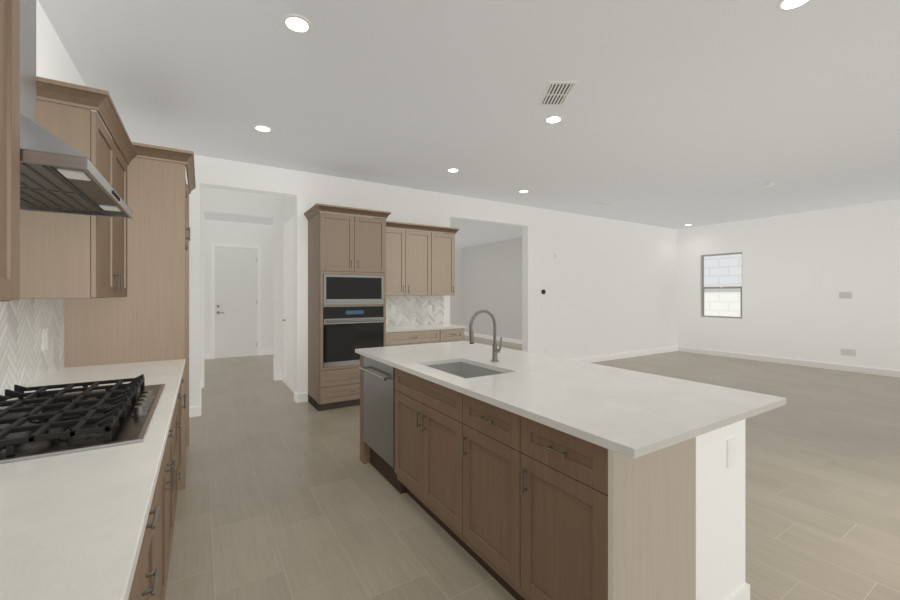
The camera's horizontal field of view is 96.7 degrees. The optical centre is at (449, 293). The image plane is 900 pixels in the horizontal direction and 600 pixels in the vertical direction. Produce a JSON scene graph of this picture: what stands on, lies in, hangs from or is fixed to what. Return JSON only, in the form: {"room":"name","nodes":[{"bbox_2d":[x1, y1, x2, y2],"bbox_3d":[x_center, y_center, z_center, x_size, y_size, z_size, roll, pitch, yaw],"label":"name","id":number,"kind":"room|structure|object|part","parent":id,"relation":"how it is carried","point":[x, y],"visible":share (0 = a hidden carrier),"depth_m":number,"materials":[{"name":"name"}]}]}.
{"room":"kitchen","nodes":[
{"label":"kitchen","id":0,"kind":"room"},
{"bbox_2d":[36,0,111,137],"bbox_3d":[-0.789,-0.095,-0.283,0.150,2.950,10.650,0,0,-32],"label":"wall","id":1,"kind":"structure","parent":0,"point":[54,61],"depth_m":2.31,"materials":[{"name":"white paint"}]},
{"bbox_2d":[0,0,31,307],"bbox_3d":[-1.074,-0.463,0.628,0.320,0.965,0.900,0,0,-32],"label":"upper cabinet","id":2,"kind":"object","parent":1,"relation":"attached to","point":[15,223],"depth_m":1.05,"materials":[{"name":"brown wood"}]},
{"bbox_2d":[42,328,48,351],"bbox_3d":[-2.219,0.250,2.195,0.008,0.120,0.070,0,0,-32],"label":"outlet","id":3,"kind":"object","parent":1,"relation":"attached to","point":[44,330],"depth_m":2.19,"materials":[{"name":"white plastic"}]},
{"bbox_2d":[20,0,132,218],"bbox_3d":[-1.494,-0.966,1.439,0.461,1.202,0.906,0,0,-32],"label":"range hood","id":4,"kind":"object","parent":1,"relation":"attached to","point":[57,175],"visible":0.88,"depth_m":1.40,"materials":[{"name":"silver metal"}]},
{"bbox_2d":[32,76,131,299],"bbox_3d":[-2.040,-0.463,2.186,0.320,0.965,0.927,0,0,-32],"label":"upper cabinet","id":5,"kind":"object","parent":1,"relation":"attached to","point":[75,256],"depth_m":1.85,"materials":[{"name":"brown wood"}]},
{"bbox_2d":[128,140,187,251],"bbox_3d":[-2.412,-0.702,3.082,0.632,0.604,0.940,0,0,-32],"label":"upper cabinet","id":6,"kind":"object","parent":1,"relation":"attached to","point":[159,188],"depth_m":2.76,"materials":[{"name":"brown wood"}]},
{"bbox_3d":[-1.662,-0.932,1.929,0.692,0.145,3.830,0,0,-32],"label":"crown","id":7,"kind":"part","parent":6,"relation":"part of","materials":[{"name":"brown wood"}]},
{"bbox_2d":[200,187,203,387],"bbox_3d":[-4.165,-0.095,6.566,0.180,2.950,4.550,0,0,-32],"label":"wall","id":8,"kind":"structure","parent":0,"point":[201,188],"depth_m":5.87,"materials":[{"name":"white paint"}]},
{"bbox_2d":[204,187,279,379],"bbox_3d":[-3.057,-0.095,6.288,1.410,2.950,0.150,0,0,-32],"label":"wall","id":9,"kind":"structure","parent":0,"point":[218,201],"depth_m":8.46,"materials":[{"name":"white paint"}]},
{"bbox_2d":[211,243,260,358],"bbox_3d":[-4.668,0.149,8.743,0.964,2.462,0.016,0,0,-32],"label":"door frame","id":10,"kind":"structure","parent":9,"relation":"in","point":[212,292],"depth_m":8.69,"materials":[{"name":"white wood"}]},
{"bbox_2d":[214,247,256,357],"bbox_3d":[-4.684,0.178,8.769,0.832,2.388,0.098,0,0,-32],"label":"door leaf","id":11,"kind":"structure","parent":10,"relation":"attached to","point":[235,302],"depth_m":8.77,"materials":[{"name":"white paint"}]},
{"bbox_2d":[280,196,294,373],"bbox_3d":[-2.259,-0.095,5.883,0.180,2.950,1.380,0,0,-32],"label":"wall","id":12,"kind":"structure","parent":0,"point":[280,212],"depth_m":6.43,"materials":[{"name":"white paint"}]},
{"bbox_2d":[282,216,294,385],"bbox_3d":[-2.358,0.150,5.833,0.058,2.460,0.960,0,0,-32],"label":"door leaf","id":13,"kind":"structure","parent":12,"relation":"in","point":[289,300],"depth_m":5.87,"materials":[{"name":"white wood"}]},
{"bbox_2d":[137,155,676,407],"bbox_3d":[0.989,-0.095,6.997,10.545,2.950,0.150,0,0,-32],"label":"wall","id":14,"kind":"structure","parent":0,"point":[609,286],"depth_m":7.38,"materials":[{"name":"white paint"}]},
{"bbox_2d":[368,295,443,326],"bbox_3d":[-0.613,0.240,5.906,1.218,0.438,0.009,0,0,-32],"label":"backsplash","id":15,"kind":"structure","parent":14,"relation":"attached to","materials":[{"name":"tile"}]},
{"bbox_2d":[388,221,435,294],"bbox_3d":[-0.675,-0.478,5.679,0.873,0.995,0.330,0,0,-32],"label":"upper cabinet","id":16,"kind":"object","parent":14,"relation":"attached to","point":[411,254],"depth_m":5.58,"materials":[{"name":"brown wood"}]},
{"bbox_2d":[436,227,455,294],"bbox_3d":[-0.209,-0.478,5.968,0.465,0.995,0.330,0,0,-32],"label":"upper cabinet","id":17,"kind":"object","parent":14,"relation":"attached to","point":[445,236],"depth_m":5.86,"materials":[{"name":"brown wood"}]},
{"bbox_2d":[542,253,557,310],"bbox_3d":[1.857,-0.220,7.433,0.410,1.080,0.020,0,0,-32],"label":"light switch","id":18,"kind":"object","parent":14,"relation":"attached to","point":[555,256],"visible":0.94,"depth_m":7.43,"materials":[{"name":"white plastic"}]},
{"bbox_2d":[450,247,461,325],"bbox_3d":[-1.949,-0.095,12.176,5.460,2.950,0.150,0,0,-32],"label":"wall","id":19,"kind":"structure","parent":0,"point":[455,300],"depth_m":13.45,"materials":[{"name":"white paint"}]},
{"bbox_2d":[38,0,899,247],"bbox_3d":[2.207,-1.630,5.075,10.800,0.120,16.600,0,0,-32],"label":"ceiling","id":20,"kind":"structure","parent":0,"point":[677,114],"depth_m":3.16,"materials":[{"name":"white paint"}]},
{"bbox_2d":[253,125,271,131],"bbox_3d":[-1.770,-1.565,3.785,0.163,0.008,0.163,0,0,13],"label":"recessed light","id":21,"kind":"object","parent":20,"relation":"in","point":[263,128],"depth_m":3.77,"materials":[{"name":"white plastic"}]},
{"bbox_2d":[282,14,311,33],"bbox_3d":[-0.886,-1.565,2.321,0.163,0.008,0.163,0,0,13],"label":"recessed light","id":22,"kind":"object","parent":20,"relation":"in","point":[296,23],"depth_m":2.31,"materials":[{"name":"white plastic"}]},
{"bbox_2d":[447,168,458,171],"bbox_3d":[0.039,-1.565,5.060,0.163,0.008,0.163,0,0,13],"label":"recessed light","id":23,"kind":"object","parent":20,"relation":"in","point":[450,169],"depth_m":5.05,"materials":[{"name":"white plastic"}]},
{"bbox_2d":[544,115,562,123],"bbox_3d":[0.929,-1.565,3.588,0.163,0.008,0.163,0,0,13],"label":"recessed light","id":24,"kind":"object","parent":20,"relation":"in","point":[551,119],"depth_m":3.58,"materials":[{"name":"white plastic"}]},
{"bbox_2d":[538,81,576,104],"bbox_3d":[0.836,-1.563,3.130,0.210,0.012,0.360,0,0,0],"label":"ceiling vent","id":25,"kind":"object","parent":20,"relation":"in","point":[557,93],"visible":0.98,"depth_m":3.10,"materials":[{"name":"white plastic"}]},
{"bbox_2d":[594,202,615,206],"bbox_3d":[2.689,-1.563,6.974,0.360,0.012,0.200,0,0,-32],"label":"ceiling vent","id":26,"kind":"object","parent":20,"relation":"in","point":[605,204],"visible":0.96,"depth_m":6.96,"materials":[{"name":"white plastic"}]},
{"bbox_2d":[763,183,773,186],"bbox_3d":[4.543,-1.554,5.711,0.130,0.030,0.130,0,0,-32],"label":"smoke detector","id":27,"kind":"object","parent":20,"relation":"attached to","point":[768,184],"visible":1,"depth_m":5.67,"materials":[{"name":"white plastic"}]},
{"bbox_2d":[776,0,810,10],"bbox_3d":[1.844,-1.565,2.131,0.163,0.008,0.163,0,0,13],"label":"recessed light","id":28,"kind":"object","parent":20,"relation":"in","point":[783,5],"depth_m":2.16,"materials":[{"name":"white plastic"}]},
{"bbox_2d":[462,237,521,339],"bbox_3d":[1.972,-0.095,11.195,0.150,2.950,5.950,0,0,-32],"label":"wall","id":29,"kind":"structure","parent":0,"point":[488,276],"depth_m":12.07,"materials":[{"name":"white paint"}]},
{"bbox_2d":[189,332,899,416],"bbox_3d":[2.377,1.327,5.180,10.100,0.105,16.300,0,0,-32],"label":"baseboard","id":30,"kind":"structure","parent":29,"relation":"attached to","point":[196,411],"depth_m":8.01,"materials":[{"name":"white"}]},
{"bbox_2d":[165,335,899,599],"bbox_3d":[2.207,1.430,5.075,11.100,0.100,16.900,0,0,-32],"label":"floor","id":31,"kind":"structure","parent":0,"point":[283,495],"depth_m":2.67,"materials":[{"name":"tile"}]},
{"bbox_2d":[62,146,190,514],"bbox_3d":[-2.400,0.230,3.089,0.660,2.300,0.980,0,0,-32],"label":"tall cabinet","id":32,"kind":"object","parent":31,"relation":"on","point":[150,324],"depth_m":2.73,"materials":[{"name":"brown wood"}]},
{"bbox_2d":[132,588,135,599],"bbox_3d":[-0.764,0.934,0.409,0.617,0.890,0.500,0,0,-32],"label":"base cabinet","id":33,"kind":"object","parent":31,"relation":"on","point":[133,589],"depth_m":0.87,"materials":[{"name":"brown wood"}]},
{"bbox_2d":[136,468,163,599],"bbox_3d":[-1.038,0.934,0.851,0.617,0.890,0.660,0,0,-32],"label":"base cabinet","id":34,"kind":"object","parent":31,"relation":"on","point":[150,578],"depth_m":1.19,"materials":[{"name":"brown wood"}]},
{"bbox_2d":[0,360,183,599],"bbox_3d":[-0.990,0.475,0.797,0.642,0.030,4.398,0,0,-32],"label":"countertop","id":35,"kind":"structure","parent":34,"relation":"on","point":[82,447],"depth_m":1.02,"materials":[{"name":"white stone"}]},
{"bbox_2d":[0,373,165,484],"bbox_3d":[-1.418,0.420,1.486,0.535,0.078,0.900,0,0,-32],"label":"cooktop","id":36,"kind":"object","parent":35,"relation":"in","point":[39,424],"depth_m":1.37,"materials":[{"name":"grey metal"}]},
{"bbox_2d":[164,416,175,599],"bbox_3d":[-1.428,0.934,1.480,0.617,0.890,0.940,0,0,-32],"label":"base cabinet","id":37,"kind":"object","parent":31,"relation":"on","point":[170,452],"depth_m":1.83,"materials":[{"name":"brown wood"}]},
{"bbox_2d":[176,396,179,504],"bbox_3d":[-1.799,0.934,2.079,0.617,0.890,0.590,0,0,-32],"label":"base cabinet","id":38,"kind":"object","parent":31,"relation":"on","point":[177,397],"depth_m":2.40,"materials":[{"name":"brown wood"}]},
{"bbox_2d":[180,380,183,489],"bbox_3d":[-2.041,0.934,2.469,0.617,0.890,0.447,0,0,-32],"label":"base cabinet","id":39,"kind":"object","parent":31,"relation":"on","point":[181,381],"depth_m":2.82,"materials":[{"name":"brown wood"}]},
{"bbox_2d":[308,203,387,410],"bbox_3d":[-1.314,0.172,5.098,0.820,2.416,0.643,0,0,-32],"label":"tall cabinet","id":40,"kind":"object","parent":31,"relation":"on","point":[376,280],"depth_m":4.81,"materials":[{"name":"brown wood"}]},
{"bbox_2d":[323,306,383,367],"bbox_3d":[-1.141,0.506,4.820,0.740,0.704,0.098,0,0,-32],"label":"wall oven","id":41,"kind":"object","parent":40,"relation":"in","point":[346,329],"depth_m":4.79,"materials":[{"name":"black metal"}]},
{"bbox_3d":[-0.788,-0.963,5.408,2.140,0.145,0.670,0,0,-32],"label":"crown","id":42,"kind":"part","parent":40,"relation":"part of","materials":[{"name":"brown wood"}]},
{"bbox_2d":[388,331,439,345],"bbox_3d":[-0.635,0.935,5.557,0.813,0.890,0.580,0,0,-32],"label":"base cabinet","id":43,"kind":"object","parent":31,"relation":"on","point":[395,338],"depth_m":5.30,"materials":[{"name":"brown wood"}]},
{"bbox_2d":[388,323,459,330],"bbox_3d":[-0.448,0.475,5.658,1.238,0.030,0.605,0,0,-32],"label":"countertop","id":44,"kind":"structure","parent":43,"relation":"on","point":[411,326],"depth_m":5.55,"materials":[{"name":"white stone"}]},
{"bbox_2d":[440,327,463,342],"bbox_3d":[-0.143,0.935,5.862,0.465,0.890,0.580,0,0,-32],"label":"base cabinet","id":45,"kind":"object","parent":31,"relation":"on","point":[458,335],"depth_m":5.64,"materials":[{"name":"brown wood"}]},
{"bbox_2d":[355,350,749,599],"bbox_3d":[0.250,0.935,2.538,0.988,0.890,2.456,0,0,-32],"label":"kitchen island","id":46,"kind":"object","parent":31,"relation":"on","point":[519,475],"depth_m":1.61,"materials":[{"name":"brown wood"}]},
{"bbox_2d":[358,354,404,493],"bbox_3d":[-0.530,0.938,2.990,0.140,0.884,0.592,0,0,-32],"label":"dishwasher","id":47,"kind":"object","parent":46,"relation":"in","point":[379,390],"depth_m":2.96,"materials":[{"name":"silver metal"}]},
{"bbox_2d":[359,342,785,461],"bbox_3d":[0.347,0.475,2.563,1.110,0.030,2.550,0,0,-32],"label":"island countertop","id":48,"kind":"structure","parent":46,"relation":"on","point":[639,414],"depth_m":1.80,"materials":[{"name":"white stone"}]},
{"bbox_2d":[423,358,506,377],"bbox_3d":[0.082,0.592,2.534,0.423,0.227,0.652,0,0,-32],"label":"sink","id":49,"kind":"object","parent":48,"relation":"in","point":[464,369],"depth_m":2.80,"materials":[{"name":"grey metal"}]},
{"bbox_2d":[467,310,502,361],"bbox_3d":[0.239,0.282,2.667,0.239,0.355,0.093,0,0,-32],"label":"faucet","id":50,"kind":"object","parent":48,"relation":"on","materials":[{"name":"silver metal"}]},
{"bbox_2d":[677,199,899,370],"bbox_3d":[8.300,-0.095,5.352,0.150,2.950,10.650,0,0,-32],"label":"wall","id":51,"kind":"structure","parent":0,"point":[801,271],"depth_m":7.63,"materials":[{"name":"white paint"}]},
{"bbox_2d":[702,252,741,318],"bbox_3d":[6.080,-0.185,8.941,0.062,1.424,0.844,0,0,-32],"label":"window","id":52,"kind":"structure","parent":51,"relation":"in","point":[721,285],"depth_m":8.93,"materials":[{"name":"beige"}]},
{"bbox_2d":[839,292,851,298],"bbox_3d":[7.083,0.020,7.163,0.009,0.120,0.170,0,0,-32],"label":"light switch","id":53,"kind":"object","parent":51,"relation":"attached to","point":[845,294],"visible":1,"depth_m":7.16,"materials":[{"name":"white plastic"}]},
{"bbox_2d":[841,348,855,355],"bbox_3d":[7.102,1.040,7.133,0.008,0.120,0.200,0,0,-32],"label":"electrical outlet","id":54,"kind":"object","parent":51,"relation":"attached to","point":[849,352],"visible":1,"depth_m":7.13,"materials":[{"name":"white plastic"}]}
]}

